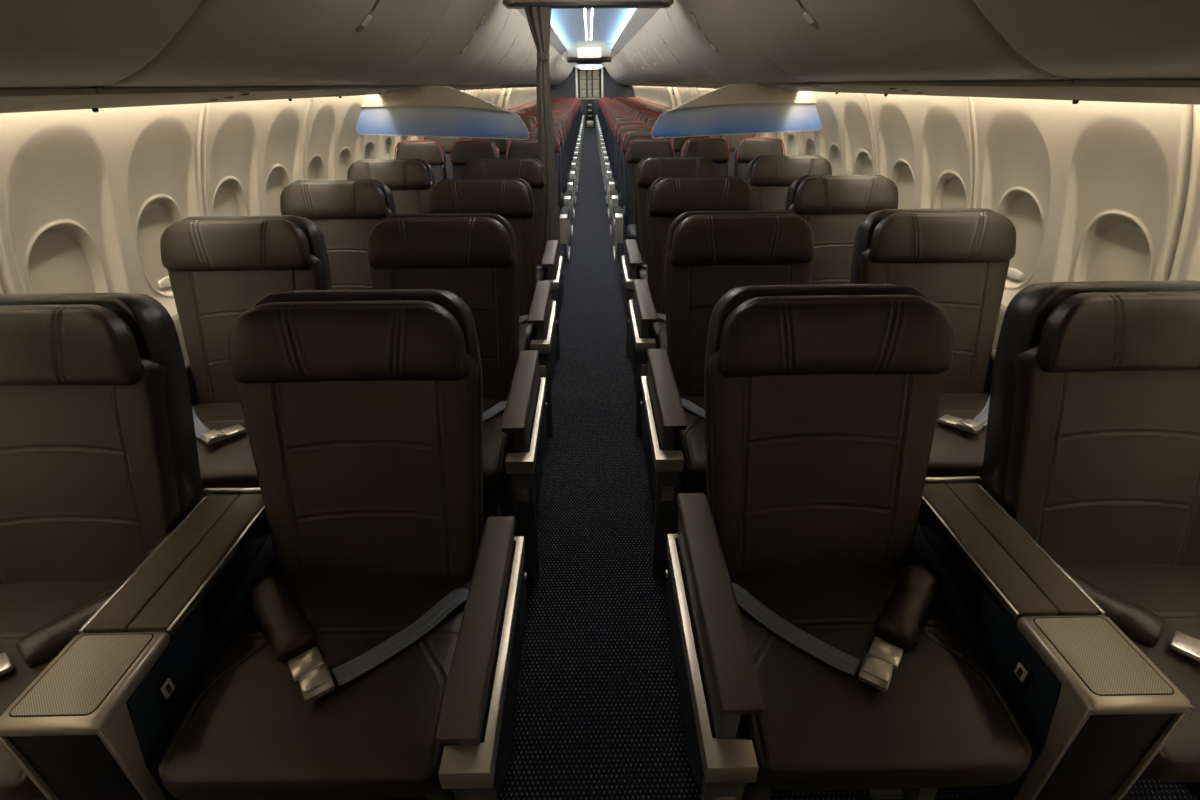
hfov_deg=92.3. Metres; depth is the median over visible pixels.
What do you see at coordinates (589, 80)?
unit
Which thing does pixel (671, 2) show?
trim
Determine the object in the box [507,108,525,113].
seat
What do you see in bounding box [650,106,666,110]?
seat
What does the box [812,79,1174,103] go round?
panel
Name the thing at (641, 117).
seat
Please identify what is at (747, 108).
divider
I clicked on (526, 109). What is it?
seat
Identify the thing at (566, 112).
seat
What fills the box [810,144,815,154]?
window
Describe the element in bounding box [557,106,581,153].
seat
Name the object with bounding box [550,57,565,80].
bin
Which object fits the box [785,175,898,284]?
seat
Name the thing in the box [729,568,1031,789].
seat cushion
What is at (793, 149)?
window
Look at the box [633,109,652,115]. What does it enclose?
seat
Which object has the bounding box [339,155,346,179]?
window
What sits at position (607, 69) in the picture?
bin
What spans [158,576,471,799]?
seat cushion
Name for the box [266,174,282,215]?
window
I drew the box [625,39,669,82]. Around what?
bin
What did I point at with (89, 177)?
wall
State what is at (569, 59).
trim
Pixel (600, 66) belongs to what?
ceiling
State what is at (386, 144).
window
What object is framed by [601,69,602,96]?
trim
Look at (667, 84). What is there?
panel
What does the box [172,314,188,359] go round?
trim
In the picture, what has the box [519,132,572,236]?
seat
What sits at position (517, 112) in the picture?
seat
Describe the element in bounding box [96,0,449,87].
bin
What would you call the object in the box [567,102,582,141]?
seat
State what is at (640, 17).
trim
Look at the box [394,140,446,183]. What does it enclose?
seat
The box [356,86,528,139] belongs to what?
divider
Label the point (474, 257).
seat
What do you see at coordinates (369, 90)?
panel
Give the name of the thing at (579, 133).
seat
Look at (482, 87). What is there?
panel
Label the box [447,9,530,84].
bin
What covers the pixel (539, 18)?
curtain
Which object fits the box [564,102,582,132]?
seat
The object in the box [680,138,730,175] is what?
seat
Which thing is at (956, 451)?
seat cushion
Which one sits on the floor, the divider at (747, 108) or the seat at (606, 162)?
the seat at (606, 162)
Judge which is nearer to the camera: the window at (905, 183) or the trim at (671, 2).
the window at (905, 183)
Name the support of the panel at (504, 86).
attached to the bin at (530, 72)
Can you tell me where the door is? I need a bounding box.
[497,88,512,109]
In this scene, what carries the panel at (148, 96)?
attached to the bin at (223, 43)
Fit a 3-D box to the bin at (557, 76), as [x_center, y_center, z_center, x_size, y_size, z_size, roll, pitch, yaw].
[-1.293,-8.810,15.391,0.865,0.660,1.898,-1,29,-1]
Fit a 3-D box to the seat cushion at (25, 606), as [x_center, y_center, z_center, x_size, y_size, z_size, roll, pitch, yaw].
[-1.324,0.619,1.305,0.544,0.160,0.535,-1,29,-1]
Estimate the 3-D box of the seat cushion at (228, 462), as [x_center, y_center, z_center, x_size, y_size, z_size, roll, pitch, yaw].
[-1.344,0.164,2.133,0.544,0.160,0.535,-1,29,-1]
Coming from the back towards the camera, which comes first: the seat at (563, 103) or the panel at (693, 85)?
the seat at (563, 103)
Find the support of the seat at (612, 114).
on the floor
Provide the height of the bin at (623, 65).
0.660 m
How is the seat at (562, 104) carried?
on the floor
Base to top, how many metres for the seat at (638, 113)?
1.152 m
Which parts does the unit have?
cupboard door, cupboard door, cupboard door, trolley door, cupboard door, door, cupboard door, cupboard door, cupboard door, trolley door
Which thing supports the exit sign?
hanging from the ceiling at (607, 24)
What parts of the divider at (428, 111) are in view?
header panel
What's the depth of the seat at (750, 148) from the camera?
5.02 m
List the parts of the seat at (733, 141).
backrest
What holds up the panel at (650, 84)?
attached to the bin at (623, 52)
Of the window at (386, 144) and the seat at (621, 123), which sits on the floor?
the seat at (621, 123)
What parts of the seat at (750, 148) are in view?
backrest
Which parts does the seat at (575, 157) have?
backrest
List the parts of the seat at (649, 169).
arm panel, post, arm trim, backrest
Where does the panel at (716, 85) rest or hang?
attached to the bin at (660, 29)
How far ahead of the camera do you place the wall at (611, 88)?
21.66 m
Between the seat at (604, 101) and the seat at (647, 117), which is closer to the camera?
the seat at (647, 117)
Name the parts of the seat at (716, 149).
backrest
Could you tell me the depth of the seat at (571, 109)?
11.62 m
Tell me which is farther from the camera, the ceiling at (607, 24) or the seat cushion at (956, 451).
the ceiling at (607, 24)
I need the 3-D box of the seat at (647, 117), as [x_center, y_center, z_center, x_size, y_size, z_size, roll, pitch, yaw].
[0.834,-3.757,8.902,0.495,1.152,0.659,-1,29,-1]
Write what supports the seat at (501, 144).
on the floor
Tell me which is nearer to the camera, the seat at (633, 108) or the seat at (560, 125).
the seat at (560, 125)
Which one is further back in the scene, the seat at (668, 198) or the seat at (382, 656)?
the seat at (668, 198)
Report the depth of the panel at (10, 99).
1.29 m
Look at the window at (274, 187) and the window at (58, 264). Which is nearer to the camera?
the window at (58, 264)
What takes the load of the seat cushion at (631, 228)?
on the seat at (639, 149)
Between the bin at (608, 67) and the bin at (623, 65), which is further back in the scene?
the bin at (608, 67)
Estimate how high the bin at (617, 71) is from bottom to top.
0.660 m
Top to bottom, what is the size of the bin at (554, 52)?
0.660 m
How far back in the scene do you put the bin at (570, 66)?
18.71 m
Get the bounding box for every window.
[28,236,95,293]
[137,208,172,290]
[213,188,239,215]
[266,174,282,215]
[307,163,319,179]
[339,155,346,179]
[364,148,369,158]
[385,142,388,158]
[791,139,795,155]
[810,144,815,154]
[833,151,841,174]
[861,158,872,174]
[897,169,913,208]
[941,182,966,208]
[1007,200,1041,281]
[1085,226,1150,280]
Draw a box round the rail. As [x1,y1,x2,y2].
[507,0,668,6]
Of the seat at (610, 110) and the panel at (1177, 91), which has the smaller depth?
the panel at (1177, 91)
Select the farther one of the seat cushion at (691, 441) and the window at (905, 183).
the window at (905, 183)
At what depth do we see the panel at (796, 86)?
3.47 m
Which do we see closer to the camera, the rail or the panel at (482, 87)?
the rail
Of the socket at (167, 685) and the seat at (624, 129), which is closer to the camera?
the socket at (167, 685)
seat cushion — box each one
[0,581,123,799]
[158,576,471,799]
[193,402,259,496]
[483,399,514,492]
[519,316,536,352]
[536,268,547,283]
[622,206,624,219]
[626,224,636,241]
[637,267,647,281]
[649,314,666,350]
[674,396,706,489]
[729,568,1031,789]
[926,393,988,483]
[1060,563,1199,781]
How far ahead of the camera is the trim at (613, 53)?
13.48 m
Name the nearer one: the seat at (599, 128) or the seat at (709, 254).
the seat at (709, 254)
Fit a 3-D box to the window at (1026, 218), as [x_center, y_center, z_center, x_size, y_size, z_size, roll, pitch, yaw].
[1.775,-0.675,2.428,0.066,0.400,0.310,-1,29,-1]
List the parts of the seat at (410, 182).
backrest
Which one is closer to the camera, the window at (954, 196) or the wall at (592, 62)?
the window at (954, 196)
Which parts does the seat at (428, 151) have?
backrest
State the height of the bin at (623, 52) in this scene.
0.660 m
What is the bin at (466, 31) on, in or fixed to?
attached to the trim
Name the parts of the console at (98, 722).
frame, panel, edge rail, lid, socket plate, panel, lid, sill, edge rail, panel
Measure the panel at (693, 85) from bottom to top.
0.082 m
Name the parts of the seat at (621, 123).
backrest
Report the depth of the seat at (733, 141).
5.81 m
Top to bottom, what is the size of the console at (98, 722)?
0.624 m
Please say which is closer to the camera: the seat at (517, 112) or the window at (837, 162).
the window at (837, 162)
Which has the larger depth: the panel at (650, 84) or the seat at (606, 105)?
the seat at (606, 105)
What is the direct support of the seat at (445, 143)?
on the floor
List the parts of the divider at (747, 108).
header panel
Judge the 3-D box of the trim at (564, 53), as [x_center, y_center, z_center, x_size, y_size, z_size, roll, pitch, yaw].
[-0.833,-9.676,16.436,0.150,0.097,10.450,-1,29,-1]
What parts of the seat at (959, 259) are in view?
backrest, release lever, arm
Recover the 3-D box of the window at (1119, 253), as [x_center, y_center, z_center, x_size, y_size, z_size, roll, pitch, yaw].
[1.783,-0.436,1.992,0.066,0.400,0.310,-1,29,-1]
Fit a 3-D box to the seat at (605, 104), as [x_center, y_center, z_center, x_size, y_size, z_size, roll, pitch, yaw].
[0.233,-6.438,13.798,0.548,1.152,0.708,-1,29,-1]
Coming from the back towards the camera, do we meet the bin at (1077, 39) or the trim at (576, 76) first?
the trim at (576, 76)
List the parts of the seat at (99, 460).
backrest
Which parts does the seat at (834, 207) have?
backrest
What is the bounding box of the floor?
[375,128,1199,799]
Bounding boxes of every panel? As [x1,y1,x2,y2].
[0,86,364,112]
[0,87,96,111]
[315,85,443,97]
[444,85,481,89]
[464,85,503,90]
[489,85,518,89]
[650,84,672,86]
[660,83,692,87]
[666,87,681,108]
[674,83,714,88]
[696,83,733,87]
[734,82,856,93]
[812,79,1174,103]
[1073,79,1199,104]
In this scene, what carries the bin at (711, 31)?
attached to the trim
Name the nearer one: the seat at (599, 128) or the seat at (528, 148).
the seat at (528, 148)
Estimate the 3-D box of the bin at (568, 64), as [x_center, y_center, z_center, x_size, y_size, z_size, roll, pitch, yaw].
[-1.323,-9.724,17.057,0.865,0.660,1.898,-1,29,-1]
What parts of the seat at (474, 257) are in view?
backrest, leg, post, arm trim, arm panel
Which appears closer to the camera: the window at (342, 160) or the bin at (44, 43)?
the bin at (44, 43)
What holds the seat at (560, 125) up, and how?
on the floor
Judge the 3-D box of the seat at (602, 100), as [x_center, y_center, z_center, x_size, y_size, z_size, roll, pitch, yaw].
[0.172,-8.273,17.142,0.548,1.152,0.708,-1,29,-1]
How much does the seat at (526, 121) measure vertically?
1.152 m
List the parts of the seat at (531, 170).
backrest, arm trim, arm panel, post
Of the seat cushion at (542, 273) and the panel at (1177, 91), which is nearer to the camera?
the panel at (1177, 91)
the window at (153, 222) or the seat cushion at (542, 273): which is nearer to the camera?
the window at (153, 222)
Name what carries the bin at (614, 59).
attached to the trim
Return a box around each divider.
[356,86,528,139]
[651,83,821,138]
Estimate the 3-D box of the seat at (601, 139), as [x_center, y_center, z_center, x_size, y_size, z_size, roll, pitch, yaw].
[0.272,-5.272,11.671,0.548,1.152,0.708,-1,29,-1]
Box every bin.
[0,0,201,88]
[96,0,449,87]
[364,0,510,85]
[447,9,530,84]
[484,34,536,84]
[505,44,552,84]
[519,47,558,84]
[529,53,562,84]
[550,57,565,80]
[550,61,567,83]
[551,63,569,83]
[555,65,571,83]
[558,67,572,83]
[605,66,621,83]
[607,65,625,83]
[608,63,629,83]
[610,60,634,83]
[612,56,640,83]
[616,52,649,83]
[620,47,659,83]
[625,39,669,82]
[632,27,691,82]
[644,8,732,82]
[666,0,809,82]
[727,0,1074,81]
[973,0,1199,79]
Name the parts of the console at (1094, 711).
edge rail, panel, sill, lid, panel, socket plate, lid, edge rail, panel, frame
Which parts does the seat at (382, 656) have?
release lever, backrest, leg, post, arm trim, arm panel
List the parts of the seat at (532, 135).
backrest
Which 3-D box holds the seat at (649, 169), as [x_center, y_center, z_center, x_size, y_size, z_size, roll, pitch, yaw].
[0.481,-0.976,3.850,0.666,1.141,0.864,-1,29,-1]
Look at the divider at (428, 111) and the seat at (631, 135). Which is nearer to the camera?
the divider at (428, 111)
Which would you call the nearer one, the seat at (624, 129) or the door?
the seat at (624, 129)
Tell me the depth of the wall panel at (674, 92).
10.82 m
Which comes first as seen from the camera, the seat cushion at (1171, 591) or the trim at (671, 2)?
the seat cushion at (1171, 591)
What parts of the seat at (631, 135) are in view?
backrest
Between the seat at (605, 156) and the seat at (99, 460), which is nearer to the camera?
the seat at (99, 460)
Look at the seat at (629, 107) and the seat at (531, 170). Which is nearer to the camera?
the seat at (531, 170)
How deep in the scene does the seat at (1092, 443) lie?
1.41 m
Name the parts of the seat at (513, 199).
backrest, arm trim, post, arm panel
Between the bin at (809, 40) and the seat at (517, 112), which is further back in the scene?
the seat at (517, 112)
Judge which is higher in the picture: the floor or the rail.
the rail
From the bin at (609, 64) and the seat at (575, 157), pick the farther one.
the bin at (609, 64)
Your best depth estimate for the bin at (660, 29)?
5.24 m
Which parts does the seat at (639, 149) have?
backrest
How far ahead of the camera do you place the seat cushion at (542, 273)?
3.79 m
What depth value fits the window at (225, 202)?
2.84 m
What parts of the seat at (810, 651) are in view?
arm panel, arm trim, post, leg, backrest, release lever, leg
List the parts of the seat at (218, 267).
arm, release lever, backrest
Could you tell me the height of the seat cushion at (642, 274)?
0.160 m
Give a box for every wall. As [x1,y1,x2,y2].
[0,87,536,316]
[550,62,634,99]
[577,62,600,75]
[637,86,1199,306]
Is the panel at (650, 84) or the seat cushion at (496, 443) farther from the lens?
the panel at (650, 84)
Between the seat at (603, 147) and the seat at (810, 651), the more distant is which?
the seat at (603, 147)
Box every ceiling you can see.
[551,8,635,44]
[575,64,603,68]
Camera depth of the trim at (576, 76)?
21.51 m
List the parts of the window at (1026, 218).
shade handle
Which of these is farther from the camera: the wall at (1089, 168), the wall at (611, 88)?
the wall at (611, 88)
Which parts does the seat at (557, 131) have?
backrest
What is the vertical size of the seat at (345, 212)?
1.141 m
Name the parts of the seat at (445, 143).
backrest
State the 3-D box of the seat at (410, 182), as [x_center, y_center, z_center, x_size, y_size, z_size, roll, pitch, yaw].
[-1.411,-0.955,3.838,0.631,1.141,0.842,-1,29,-1]
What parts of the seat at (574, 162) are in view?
backrest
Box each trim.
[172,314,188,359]
[503,0,673,8]
[517,9,565,53]
[561,49,576,66]
[567,41,610,56]
[567,57,610,62]
[575,69,577,97]
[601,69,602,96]
[602,49,616,66]
[611,8,659,52]
[992,304,1006,349]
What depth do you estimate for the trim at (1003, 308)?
2.44 m
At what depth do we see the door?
10.81 m
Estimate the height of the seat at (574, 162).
1.152 m
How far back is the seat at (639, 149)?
5.01 m
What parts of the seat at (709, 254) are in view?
arm panel, arm trim, post, backrest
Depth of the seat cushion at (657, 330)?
2.89 m
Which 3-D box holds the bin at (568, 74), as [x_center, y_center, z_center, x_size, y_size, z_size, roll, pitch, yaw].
[-1.384,-11.551,20.388,0.865,0.660,1.898,-1,29,-1]
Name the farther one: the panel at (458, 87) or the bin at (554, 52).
the bin at (554, 52)
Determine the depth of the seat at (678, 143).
5.80 m
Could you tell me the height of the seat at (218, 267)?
1.141 m
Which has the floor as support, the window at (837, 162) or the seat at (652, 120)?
the seat at (652, 120)
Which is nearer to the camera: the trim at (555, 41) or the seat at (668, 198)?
the seat at (668, 198)
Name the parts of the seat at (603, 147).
backrest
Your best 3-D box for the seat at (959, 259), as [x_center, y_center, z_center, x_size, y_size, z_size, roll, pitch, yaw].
[1.322,-0.083,2.210,0.631,1.141,0.842,-1,29,-1]
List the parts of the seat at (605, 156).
backrest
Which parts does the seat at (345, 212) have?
backrest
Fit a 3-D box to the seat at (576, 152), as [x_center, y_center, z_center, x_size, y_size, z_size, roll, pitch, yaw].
[-0.626,-4.092,9.534,0.549,1.152,0.707,-1,29,-1]
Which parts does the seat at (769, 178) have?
backrest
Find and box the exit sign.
[577,48,600,57]
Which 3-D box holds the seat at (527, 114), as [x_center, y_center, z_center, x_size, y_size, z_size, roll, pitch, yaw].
[-1.139,-4.097,9.550,0.495,1.152,0.659,-1,29,-1]
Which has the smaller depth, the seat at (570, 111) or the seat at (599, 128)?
the seat at (570, 111)
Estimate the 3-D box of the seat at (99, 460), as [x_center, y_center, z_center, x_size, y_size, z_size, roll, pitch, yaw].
[-1.351,0.408,1.353,0.631,1.141,0.842,-1,29,-1]
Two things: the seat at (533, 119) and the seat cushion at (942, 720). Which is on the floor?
the seat at (533, 119)
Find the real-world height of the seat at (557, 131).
1.152 m
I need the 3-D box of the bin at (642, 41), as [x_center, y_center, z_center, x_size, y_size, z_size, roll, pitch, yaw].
[0.874,-4.270,7.085,0.865,0.660,1.898,-1,29,-1]
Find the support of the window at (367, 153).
in the wall at (89, 177)
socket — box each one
[160,678,174,698]
[1014,662,1027,682]
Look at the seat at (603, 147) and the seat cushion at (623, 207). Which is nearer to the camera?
the seat cushion at (623, 207)
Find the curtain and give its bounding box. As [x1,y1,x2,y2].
[524,6,559,255]
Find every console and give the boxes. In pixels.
[0,487,278,799]
[910,476,1193,799]
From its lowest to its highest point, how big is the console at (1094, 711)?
0.624 m
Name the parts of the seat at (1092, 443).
backrest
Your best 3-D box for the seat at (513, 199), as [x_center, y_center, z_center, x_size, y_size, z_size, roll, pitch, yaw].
[-0.569,-0.507,3.010,0.666,1.141,0.864,-1,29,-1]
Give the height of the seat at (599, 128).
1.152 m
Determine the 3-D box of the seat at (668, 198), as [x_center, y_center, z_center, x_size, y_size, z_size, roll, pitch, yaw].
[0.491,-0.521,3.021,0.666,1.141,0.864,-1,29,-1]
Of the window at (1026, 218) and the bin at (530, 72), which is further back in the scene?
the bin at (530, 72)
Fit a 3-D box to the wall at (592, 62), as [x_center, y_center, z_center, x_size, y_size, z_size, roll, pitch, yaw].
[-0.419,-12.384,23.348,3.700,2.400,0.060,-1,29,-1]
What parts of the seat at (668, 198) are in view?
arm panel, post, arm trim, backrest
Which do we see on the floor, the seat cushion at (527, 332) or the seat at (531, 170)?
the seat at (531, 170)
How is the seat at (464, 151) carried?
on the floor
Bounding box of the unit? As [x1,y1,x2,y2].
[578,69,600,127]
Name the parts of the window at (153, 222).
shade handle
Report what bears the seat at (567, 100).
on the floor
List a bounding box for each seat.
[0,293,202,799]
[158,289,526,799]
[160,215,331,496]
[280,179,396,289]
[347,159,435,213]
[367,213,546,576]
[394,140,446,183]
[422,135,460,178]
[429,178,556,436]
[450,140,500,178]
[463,158,562,358]
[470,137,510,157]
[506,139,569,267]
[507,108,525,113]
[508,110,520,114]
[513,107,528,111]
[518,116,536,124]
[519,113,536,118]
[519,118,533,128]
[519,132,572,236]
[528,126,574,231]
[534,122,575,208]
[552,110,579,167]
[552,111,579,170]
[552,113,578,177]
[552,115,577,188]
[553,118,577,195]
[555,108,580,160]
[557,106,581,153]
[560,104,581,146]
[560,105,581,150]
[563,103,582,144]
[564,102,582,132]
[567,100,583,135]
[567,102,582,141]
[597,100,612,126]
[597,101,613,139]
[598,103,616,144]
[598,104,618,146]
[599,105,619,150]
[599,106,622,153]
[600,107,624,159]
[601,109,626,164]
[601,111,629,170]
[602,113,632,177]
[603,115,635,183]
[604,117,639,191]
[606,121,645,205]
[608,125,651,237]
[610,131,658,238]
[613,138,674,260]
[621,156,717,357]
[627,106,643,111]
[628,176,752,435]
[630,107,648,113]
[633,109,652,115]
[636,111,656,117]
[639,112,661,120]
[640,210,813,574]
[642,115,661,123]
[646,117,659,130]
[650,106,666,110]
[654,107,671,112]
[665,284,1031,799]
[669,135,709,156]
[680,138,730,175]
[719,133,757,175]
[734,137,784,180]
[745,155,831,210]
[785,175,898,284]
[850,208,1015,483]
[981,280,1199,781]
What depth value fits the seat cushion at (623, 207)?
5.79 m
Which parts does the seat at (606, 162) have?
backrest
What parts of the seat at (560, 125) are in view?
backrest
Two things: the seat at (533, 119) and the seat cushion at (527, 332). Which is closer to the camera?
the seat cushion at (527, 332)
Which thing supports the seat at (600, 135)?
on the floor
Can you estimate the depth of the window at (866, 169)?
3.75 m
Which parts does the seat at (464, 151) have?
backrest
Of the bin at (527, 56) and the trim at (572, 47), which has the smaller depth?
the bin at (527, 56)
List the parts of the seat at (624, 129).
backrest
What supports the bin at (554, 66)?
attached to the trim
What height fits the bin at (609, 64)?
0.660 m
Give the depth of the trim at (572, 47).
11.56 m
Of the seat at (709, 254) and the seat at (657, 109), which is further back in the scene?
the seat at (657, 109)
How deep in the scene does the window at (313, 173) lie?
3.74 m
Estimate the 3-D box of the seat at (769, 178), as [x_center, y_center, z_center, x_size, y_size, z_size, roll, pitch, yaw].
[1.302,-0.992,3.867,0.631,1.141,0.842,-1,29,-1]

